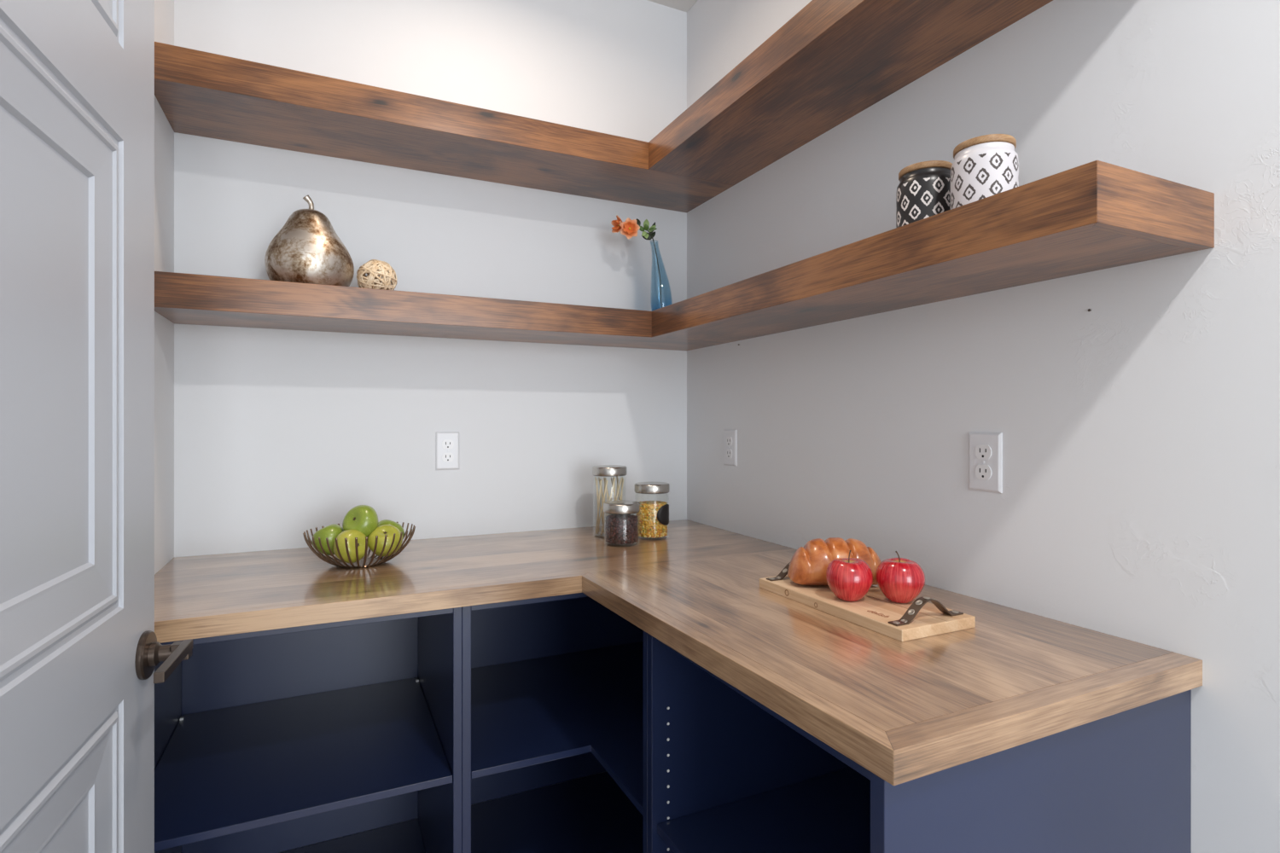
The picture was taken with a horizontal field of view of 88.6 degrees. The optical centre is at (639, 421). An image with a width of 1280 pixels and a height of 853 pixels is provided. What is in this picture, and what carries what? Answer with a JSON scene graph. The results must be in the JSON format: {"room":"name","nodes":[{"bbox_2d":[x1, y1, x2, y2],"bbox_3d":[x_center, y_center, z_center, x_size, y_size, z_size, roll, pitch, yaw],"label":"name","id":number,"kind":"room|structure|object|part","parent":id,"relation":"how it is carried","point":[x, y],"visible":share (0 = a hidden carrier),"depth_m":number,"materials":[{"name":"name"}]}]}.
{"room":"pantry","nodes":[
{"label":"pantry","id":0,"kind":"room"},
{"bbox_2d":[154,0,174,574],"bbox_3d":[-0.871,-0.094,0.866,0.120,2.711,1.740,0,0,-25],"label":"wall","id":1,"kind":"structure","parent":0,"point":[164,9],"depth_m":1.57,"materials":[{"name":"white paint"}]},
{"bbox_2d":[0,0,192,852],"bbox_3d":[-0.577,0.037,0.630,0.093,2.430,0.760,0,0,-21],"label":"door","id":2,"kind":"structure","parent":1,"relation":"in","point":[80,652],"depth_m":0.75,"materials":[{"name":"grey paint"}]},
{"bbox_3d":[-0.593,-0.062,0.624,0.012,0.617,0.514,0,0,-21],"label":"panel","id":3,"kind":"part","parent":2,"relation":"part of","materials":[{"name":"grey paint"}]},
{"bbox_3d":[-0.593,0.709,0.624,0.012,0.685,0.514,0,0,-21],"label":"panel","id":4,"kind":"part","parent":2,"relation":"part of","materials":[{"name":"grey paint"}]},
{"bbox_3d":[-0.593,-0.774,0.624,0.012,0.568,0.514,0,0,-21],"label":"panel","id":5,"kind":"part","parent":2,"relation":"part of","materials":[{"name":"grey paint"}]},
{"bbox_3d":[-0.639,0.328,0.901,0.012,0.014,0.137,0,0,-21],"label":"handle lever","id":6,"kind":"part","parent":2,"relation":"part of","materials":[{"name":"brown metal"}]},
{"bbox_2d":[174,0,686,852],"bbox_3d":[-0.538,-0.094,2.055,1.744,2.711,0.120,0,0,-25],"label":"wall","id":7,"kind":"structure","parent":0,"point":[279,434],"depth_m":1.95,"materials":[{"name":"white paint"}]},
{"bbox_2d":[435,431,459,470],"bbox_3d":[-0.576,0.088,1.966,0.070,0.114,0.008,0,0,-25],"label":"wall outlet","id":8,"kind":"object","parent":7,"relation":"attached to","point":[447,444],"visible":1,"depth_m":1.96,"materials":[{"name":"white plastic"}]},
{"bbox_2d":[442,453,453,462],"bbox_3d":[-0.575,0.108,1.964,0.034,0.028,0.003,0,0,-25],"label":"receptacle","id":9,"kind":"object","parent":8,"relation":"attached to","point":[446,457],"depth_m":1.96,"materials":[{"name":"white plastic"}]},
{"bbox_2d":[442,439,453,448],"bbox_3d":[-0.575,0.069,1.964,0.034,0.028,0.003,0,0,-25],"label":"receptacle","id":10,"kind":"object","parent":8,"relation":"attached to","point":[446,444],"depth_m":1.96,"materials":[{"name":"white plastic"}]},
{"bbox_2d":[154,0,1053,212],"bbox_3d":[-0.183,-0.779,1.311,1.504,0.080,1.530,0,0,-25],"label":"shelf","id":11,"kind":"object","parent":7,"relation":"attached to","point":[832,61],"visible":0.89,"depth_m":1.61,"materials":[{"name":"brown wood"}]},
{"bbox_2d":[154,160,1214,350],"bbox_3d":[-0.183,-0.289,1.310,1.504,0.078,1.531,0,0,-25],"label":"shelf","id":12,"kind":"object","parent":7,"relation":"attached to","point":[1096,215],"visible":0.94,"depth_m":1.32,"materials":[{"name":"brown wood"}]},
{"bbox_2d":[264,194,354,286],"bbox_3d":[-0.842,-0.453,1.678,0.203,0.249,0.203,0,0,-25],"label":"pear","id":13,"kind":"object","parent":12,"relation":"on","point":[307,249],"visible":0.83,"depth_m":1.61,"materials":[{"name":"silver metal"}]},
{"bbox_3d":[-0.846,-0.552,1.675,0.026,0.051,0.017,0,0,-37],"label":"pear stem","id":14,"kind":"part","parent":13,"relation":"part of","materials":[{"name":"silver metal"}]},
{"bbox_2d":[356,259,397,290],"bbox_3d":[-0.699,-0.379,1.745,0.100,0.101,0.100,0,0,-41],"label":"ball","id":15,"kind":"object","parent":12,"relation":"on","point":[375,270],"visible":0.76,"depth_m":1.71,"materials":[{"name":"beige wicker"}]},
{"bbox_2d":[896,160,952,227],"bbox_3d":[0.529,-0.397,1.215,0.103,0.137,0.103,0,0,45],"label":"canister","id":16,"kind":"object","parent":12,"relation":"on","point":[923,189],"visible":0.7,"depth_m":1.17,"materials":[{"name":"black ceramic"}]},
{"bbox_3d":[0.529,-0.460,1.215,0.094,0.011,0.094,0,0,44],"label":"canister lid","id":17,"kind":"part","parent":16,"relation":"part of","materials":[{"name":"brown wood"}]},
{"bbox_2d":[950,133,1018,209],"bbox_3d":[0.581,-0.397,1.108,0.103,0.137,0.103,0,0,-37],"label":"canister","id":18,"kind":"object","parent":12,"relation":"on","point":[986,165],"visible":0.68,"depth_m":1.07,"materials":[{"name":"white ceramic"}]},
{"bbox_3d":[0.581,-0.460,1.108,0.094,0.011,0.094,0,0,-37],"label":"canister lid","id":19,"kind":"part","parent":18,"relation":"part of","materials":[{"name":"brown wood"}]},
{"bbox_3d":[0.067,-0.446,2.056,0.069,0.236,0.068,0,0,-26],"label":"vase","id":20,"kind":"object","parent":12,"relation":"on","visible":0},
{"bbox_2d":[611,215,662,308],"bbox_3d":[-0.009,-0.489,2.043,0.164,0.304,0.047,0,0,2],"label":"flower sprig","id":21,"kind":"object","parent":20,"relation":"in","point":[630,228],"visible":1,"depth_m":2.04,"materials":[{"name":"orange plant"}]},
{"bbox_3d":[0.024,-0.474,2.056,0.098,0.273,0.003,0,0,0],"label":"flower stem","id":22,"kind":"part","parent":21,"relation":"part of","materials":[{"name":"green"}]},
{"bbox_2d":[647,0,697,11],"bbox_3d":[-0.366,-1.499,-1.297,4.320,0.100,6.320,0,0,-25],"label":"ceiling","id":23,"kind":"structure","parent":0,"point":[683,5],"depth_m":2.28,"materials":[{"name":"white paint"}]},
{"bbox_2d":[686,0,1279,852],"bbox_3d":[0.952,-0.094,0.816,0.120,2.711,3.400,0,0,-25],"label":"wall","id":24,"kind":"structure","parent":0,"point":[1139,501],"depth_m":1.14,"materials":[{"name":"white paint"}]},
{"bbox_2d":[723,429,737,466],"bbox_3d":[0.283,0.083,2.071,0.008,0.114,0.070,0,0,-25],"label":"wall outlet","id":25,"kind":"object","parent":24,"relation":"attached to","point":[730,436],"visible":1,"depth_m":2.06,"materials":[{"name":"white plastic"}]},
{"bbox_2d":[725,449,732,458],"bbox_3d":[0.281,0.102,2.070,0.003,0.028,0.034,0,0,-25],"label":"receptacle","id":26,"kind":"object","parent":25,"relation":"attached to","point":[728,452],"depth_m":2.07,"materials":[{"name":"white plastic"}]},
{"bbox_2d":[725,436,732,446],"bbox_3d":[0.281,0.063,2.070,0.003,0.028,0.034,0,0,-25],"label":"receptacle","id":27,"kind":"object","parent":25,"relation":"attached to","point":[728,439],"depth_m":2.07,"materials":[{"name":"white plastic"}]},
{"bbox_2d":[968,432,1002,493],"bbox_3d":[0.666,0.079,1.269,0.008,0.114,0.070,0,0,-25],"label":"wall outlet","id":28,"kind":"object","parent":24,"relation":"attached to","point":[985,449],"visible":1,"depth_m":1.26,"materials":[{"name":"white plastic"}]},
{"bbox_2d":[975,465,991,479],"bbox_3d":[0.663,0.098,1.268,0.003,0.028,0.034,0,0,-25],"label":"receptacle","id":29,"kind":"object","parent":28,"relation":"attached to","point":[982,472],"depth_m":1.27,"materials":[{"name":"white plastic"}]},
{"bbox_2d":[975,444,991,459],"bbox_3d":[0.663,0.059,1.268,0.003,0.028,0.034,0,0,-25],"label":"receptacle","id":30,"kind":"object","parent":28,"relation":"attached to","point":[982,451],"depth_m":1.27,"materials":[{"name":"white plastic"}]},
{"bbox_3d":[-0.366,1.312,-1.297,4.320,0.100,6.320,0,0,-26],"label":"floor","id":31,"kind":"structure","parent":0,"visible":0},
{"bbox_2d":[154,607,461,852],"bbox_3d":[-0.784,0.824,1.534,0.611,0.876,0.610,0,0,-25],"label":"base cabinet","id":32,"kind":"object","parent":31,"relation":"on","point":[277,741],"visible":0.66,"depth_m":1.60,"materials":[{"name":"blue wood"}]},
{"bbox_3d":[-1.052,0.824,1.406,0.018,0.876,0.610,0,0,-25],"label":"panel","id":33,"kind":"part","parent":32,"relation":"part of","materials":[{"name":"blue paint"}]},
{"bbox_2d":[154,677,452,851],"bbox_3d":[-0.781,0.756,1.529,0.572,0.016,0.591,0,0,-25],"label":"shelf","id":34,"kind":"object","parent":32,"relation":"attached to","point":[222,769],"depth_m":1.46,"materials":[{"name":"blue wood"}]},
{"bbox_3d":[-0.781,0.395,1.528,0.574,0.018,0.595,0,0,-25],"label":"rail","id":35,"kind":"part","parent":32,"relation":"part of","materials":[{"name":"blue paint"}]},
{"bbox_3d":[-0.781,1.171,1.528,0.574,0.018,0.596,0,0,-25],"label":"panel","id":36,"kind":"part","parent":32,"relation":"part of","materials":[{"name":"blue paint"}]},
{"bbox_3d":[-0.516,0.824,1.661,0.018,0.876,0.610,0,0,-25],"label":"panel","id":37,"kind":"part","parent":32,"relation":"part of","materials":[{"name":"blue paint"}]},
{"bbox_2d":[461,593,647,852],"bbox_3d":[-0.038,0.824,1.718,0.892,0.876,0.920,0,0,-25],"label":"base cabinet","id":38,"kind":"object","parent":31,"relation":"on","point":[555,689],"visible":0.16,"depth_m":1.87,"materials":[{"name":"blue wood"}]},
{"bbox_3d":[-0.499,0.824,1.669,0.018,0.876,0.610,0,0,-25],"label":"panel","id":39,"kind":"part","parent":38,"relation":"part of","materials":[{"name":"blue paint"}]},
{"bbox_3d":[-0.037,0.395,1.721,0.860,0.018,0.887,0,0,-25],"label":"panel","id":40,"kind":"part","parent":38,"relation":"part of","materials":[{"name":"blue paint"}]},
{"bbox_2d":[471,641,643,816],"bbox_3d":[-0.037,0.756,1.721,0.858,0.016,0.885,0,0,-25],"label":"shelf","id":41,"kind":"object","parent":38,"relation":"attached to","point":[536,708],"depth_m":1.69,"materials":[{"name":"blue wood"}]},
{"bbox_3d":[-0.037,1.171,1.721,0.860,0.018,0.887,0,0,-25],"label":"panel","id":42,"kind":"part","parent":38,"relation":"part of","materials":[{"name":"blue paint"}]},
{"bbox_3d":[0.284,0.824,1.373,0.608,0.876,0.018,0,0,-25],"label":"panel","id":43,"kind":"part","parent":38,"relation":"part of","materials":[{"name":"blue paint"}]},
{"bbox_2d":[154,519,1202,785],"bbox_3d":[-0.186,0.367,1.317,1.504,0.038,1.517,0,0,-25],"label":"countertop","id":44,"kind":"structure","parent":38,"relation":"on","point":[903,712],"depth_m":1.11,"materials":[{"name":"brown wood"}]},
{"bbox_2d":[302,522,415,568],"bbox_3d":[-0.680,0.304,1.600,0.260,0.084,0.260,0,0,-25],"label":"fruit bowl","id":45,"kind":"object","parent":44,"relation":"on","point":[372,561],"visible":0.75,"depth_m":1.54,"materials":[{"name":"brown metal"}]},
{"bbox_2d":[311,523,343,555],"bbox_3d":[-0.751,0.286,1.587,0.074,0.074,0.076,0,0,-4],"label":"apple","id":46,"kind":"object","parent":45,"relation":"in","point":[331,532],"visible":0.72,"depth_m":1.56,"materials":[{"name":"green food"}]},
{"bbox_2d":[333,529,368,563],"bbox_3d":[-0.688,0.295,1.554,0.071,0.078,0.079,0,0,21],"label":"apple","id":47,"kind":"object","parent":45,"relation":"in","point":[351,535],"visible":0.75,"depth_m":1.53,"materials":[{"name":"green food"}]},
{"bbox_2d":[342,505,378,536],"bbox_3d":[-0.680,0.245,1.598,0.083,0.082,0.077,0,0,-5],"label":"apple","id":48,"kind":"object","parent":47,"relation":"on","point":[363,519],"visible":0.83,"depth_m":1.57,"materials":[{"name":"green food"}]},
{"bbox_2d":[367,524,402,557],"bbox_3d":[-0.622,0.292,1.599,0.081,0.076,0.079,0,0,1],"label":"apple","id":49,"kind":"object","parent":45,"relation":"in","point":[388,530],"visible":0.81,"depth_m":1.58,"materials":[{"name":"green food"}]},
{"bbox_2d":[378,519,404,538],"bbox_3d":[-0.643,0.288,1.677,0.078,0.075,0.075,0,0,-6],"label":"apple","id":50,"kind":"object","parent":45,"relation":"in","point":[398,526],"visible":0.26,"depth_m":1.66,"materials":[{"name":"green food"}]},
{"bbox_2d":[592,465,627,538],"bbox_3d":[-0.092,0.242,1.984,0.105,0.212,0.105,0,0,-25],"label":"glass jar","id":51,"kind":"object","parent":44,"relation":"on","point":[603,470],"visible":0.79,"depth_m":1.94,"materials":[{"name":"grey"}]},
{"bbox_2d":[596,479,599,532],"bbox_3d":[-0.128,0.256,1.985,0.004,0.165,0.048,0,0,4],"label":"wooden stick","id":52,"kind":"object","parent":51,"relation":"in","point":[596,480],"visible":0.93,"depth_m":1.98,"materials":[{"name":"beige wood"}]},
{"bbox_2d":[595,479,602,533],"bbox_3d":[-0.124,0.256,1.968,0.005,0.166,0.047,0,0,-25],"label":"wooden stick","id":53,"kind":"object","parent":51,"relation":"in","point":[601,480],"visible":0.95,"depth_m":1.97,"materials":[{"name":"beige wood"}]},
{"bbox_2d":[594,477,603,525],"bbox_3d":[-0.122,0.254,2.002,0.004,0.170,0.049,0,0,34],"label":"wooden stick","id":54,"kind":"object","parent":51,"relation":"in","point":[595,477],"visible":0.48,"depth_m":2.00,"materials":[{"name":"beige wood"}]},
{"bbox_2d":[596,480,608,534],"bbox_3d":[-0.113,0.256,1.955,0.045,0.164,0.004,0,0,37],"label":"wooden stick","id":55,"kind":"object","parent":51,"relation":"in","point":[607,480],"visible":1,"depth_m":1.95,"materials":[{"name":"beige wood"}]},
{"bbox_2d":[599,479,605,534],"bbox_3d":[-0.113,0.257,1.977,0.004,0.164,0.021,0,0,-43],"label":"wooden stick","id":56,"kind":"object","parent":51,"relation":"in","point":[600,480],"visible":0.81,"depth_m":1.98,"materials":[{"name":"beige wood"}]},
{"bbox_2d":[602,478,605,533],"bbox_3d":[-0.109,0.256,1.998,0.005,0.164,0.021,0,0,17],"label":"wooden stick","id":57,"kind":"object","parent":51,"relation":"in","point":[604,479],"visible":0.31,"depth_m":2.00,"materials":[{"name":"beige wood"}]},
{"bbox_2d":[605,477,609,515],"bbox_3d":[-0.095,0.253,1.963,0.020,0.170,0.004,0,0,-15],"label":"wooden stick","id":58,"kind":"object","parent":51,"relation":"in","point":[605,478],"visible":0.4,"depth_m":1.96,"materials":[{"name":"beige wood"}]},
{"bbox_2d":[600,477,615,535],"bbox_3d":[-0.095,0.253,1.948,0.046,0.171,0.004,0,0,6],"label":"wooden stick","id":59,"kind":"object","parent":51,"relation":"in","point":[614,478],"visible":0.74,"depth_m":1.95,"materials":[{"name":"beige wood"}]},
{"bbox_2d":[613,485,615,500],"bbox_3d":[-0.076,0.256,1.970,0.005,0.165,0.021,0,0,16],"label":"wooden stick","id":60,"kind":"object","parent":51,"relation":"in","point":[613,485],"visible":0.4,"depth_m":1.97,"materials":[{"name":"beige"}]},
{"bbox_2d":[615,477,622,500],"bbox_3d":[-0.075,0.254,1.954,0.049,0.170,0.005,0,0,-25],"label":"wooden stick","id":61,"kind":"object","parent":51,"relation":"in","point":[620,478],"visible":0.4,"depth_m":1.96,"materials":[{"name":"beige wood"}]},
{"bbox_2d":[619,478,623,500],"bbox_3d":[-0.062,0.256,1.966,0.004,0.165,0.049,0,0,34],"label":"wooden stick","id":62,"kind":"object","parent":51,"relation":"in","point":[623,479],"visible":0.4,"depth_m":1.98,"materials":[{"name":"beige wood"}]},
{"bbox_2d":[603,500,639,546],"bbox_3d":[-0.052,0.289,1.859,0.105,0.118,0.105,0,0,-25],"label":"glass jar","id":63,"kind":"object","parent":44,"relation":"on","point":[611,507],"visible":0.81,"depth_m":1.82,"materials":[{"name":"grey"}]},
{"bbox_2d":[605,514,638,544],"bbox_3d":[-0.052,0.303,1.859,0.093,0.075,0.093,0,0,-34],"label":"coffee beans","id":64,"kind":"object","parent":63,"relation":"in","point":[620,529],"visible":1,"depth_m":1.82,"materials":[{"name":"brown food"}]},
{"bbox_2d":[634,482,669,540],"bbox_3d":[0.036,0.266,1.960,0.105,0.163,0.105,0,0,-25],"label":"glass jar","id":65,"kind":"object","parent":44,"relation":"on","point":[640,487],"visible":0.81,"depth_m":1.92,"materials":[{"name":"grey"}]},
{"bbox_2d":[636,500,667,538],"bbox_3d":[0.036,0.290,1.960,0.093,0.100,0.093,0,0,3],"label":"corn kernels","id":66,"kind":"object","parent":65,"relation":"in","point":[648,526],"visible":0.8,"depth_m":1.92,"materials":[{"name":"yellow food"}]},
{"bbox_2d":[759,562,975,641],"bbox_3d":[0.407,0.320,1.240,0.169,0.054,0.379,0,0,-25],"label":"cutting board","id":67,"kind":"object","parent":44,"relation":"on","point":[917,619],"visible":0.88,"depth_m":1.13,"materials":[{"name":"pale pine"},{"name":"dark brown leather"},{"name":"pewter"}]},
{"bbox_3d":[0.336,0.311,1.390,0.154,0.034,0.019,0,0,-25],"label":"strap handle","id":68,"kind":"part","parent":67,"relation":"part of","materials":[{"name":"brown leather"}]},
{"bbox_2d":[787,537,881,585],"bbox_3d":[0.395,0.281,1.321,0.192,0.094,0.110,0,0,0],"label":"bread loaf","id":69,"kind":"object","parent":67,"relation":"on","point":[808,566],"visible":0.66,"depth_m":1.29,"materials":[{"name":"orange food"}]},
{"bbox_2d":[826,550,872,601],"bbox_3d":[0.386,0.283,1.209,0.083,0.090,0.083,0,0,45],"label":"apple","id":70,"kind":"object","parent":67,"relation":"on","point":[849,579],"visible":1,"depth_m":1.18,"materials":[{"name":"red food"}]},
{"bbox_2d":[875,551,925,604],"bbox_3d":[0.474,0.282,1.197,0.085,0.092,0.085,0,0,5],"label":"apple","id":71,"kind":"object","parent":67,"relation":"on","point":[901,580],"visible":1,"depth_m":1.17,"materials":[{"name":"red food"}]},
{"bbox_3d":[0.477,0.311,1.093,0.154,0.034,0.019,0,0,-25],"label":"strap handle","id":72,"kind":"part","parent":67,"relation":"part of","materials":[{"name":"brown leather"}]},
{"bbox_2d":[647,634,1191,852],"bbox_3d":[0.413,0.824,1.100,0.610,0.876,0.583,0,0,-25],"label":"base cabinet","id":73,"kind":"object","parent":31,"relation":"on","point":[727,773],"visible":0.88,"depth_m":0.96,"materials":[{"name":"blue wood"}]},
{"bbox_3d":[0.292,0.824,1.355,0.608,0.876,0.020,0,0,-25],"label":"panel","id":74,"kind":"part","parent":73,"relation":"part of","materials":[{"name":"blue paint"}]},
{"bbox_3d":[0.410,0.395,1.100,0.586,0.018,0.542,0,0,-25],"label":"panel","id":75,"kind":"part","parent":73,"relation":"part of","materials":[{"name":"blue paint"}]},
{"bbox_2d":[657,767,870,852],"bbox_3d":[0.411,0.756,1.100,0.583,0.016,0.540,0,0,-25],"label":"shelf","id":76,"kind":"object","parent":73,"relation":"attached to","point":[826,810],"depth_m":1.23,"materials":[{"name":"blue wood"}]},
{"bbox_3d":[0.534,0.824,0.847,0.610,0.876,0.021,0,0,-25],"label":"panel","id":77,"kind":"part","parent":73,"relation":"part of","materials":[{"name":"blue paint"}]}
]}

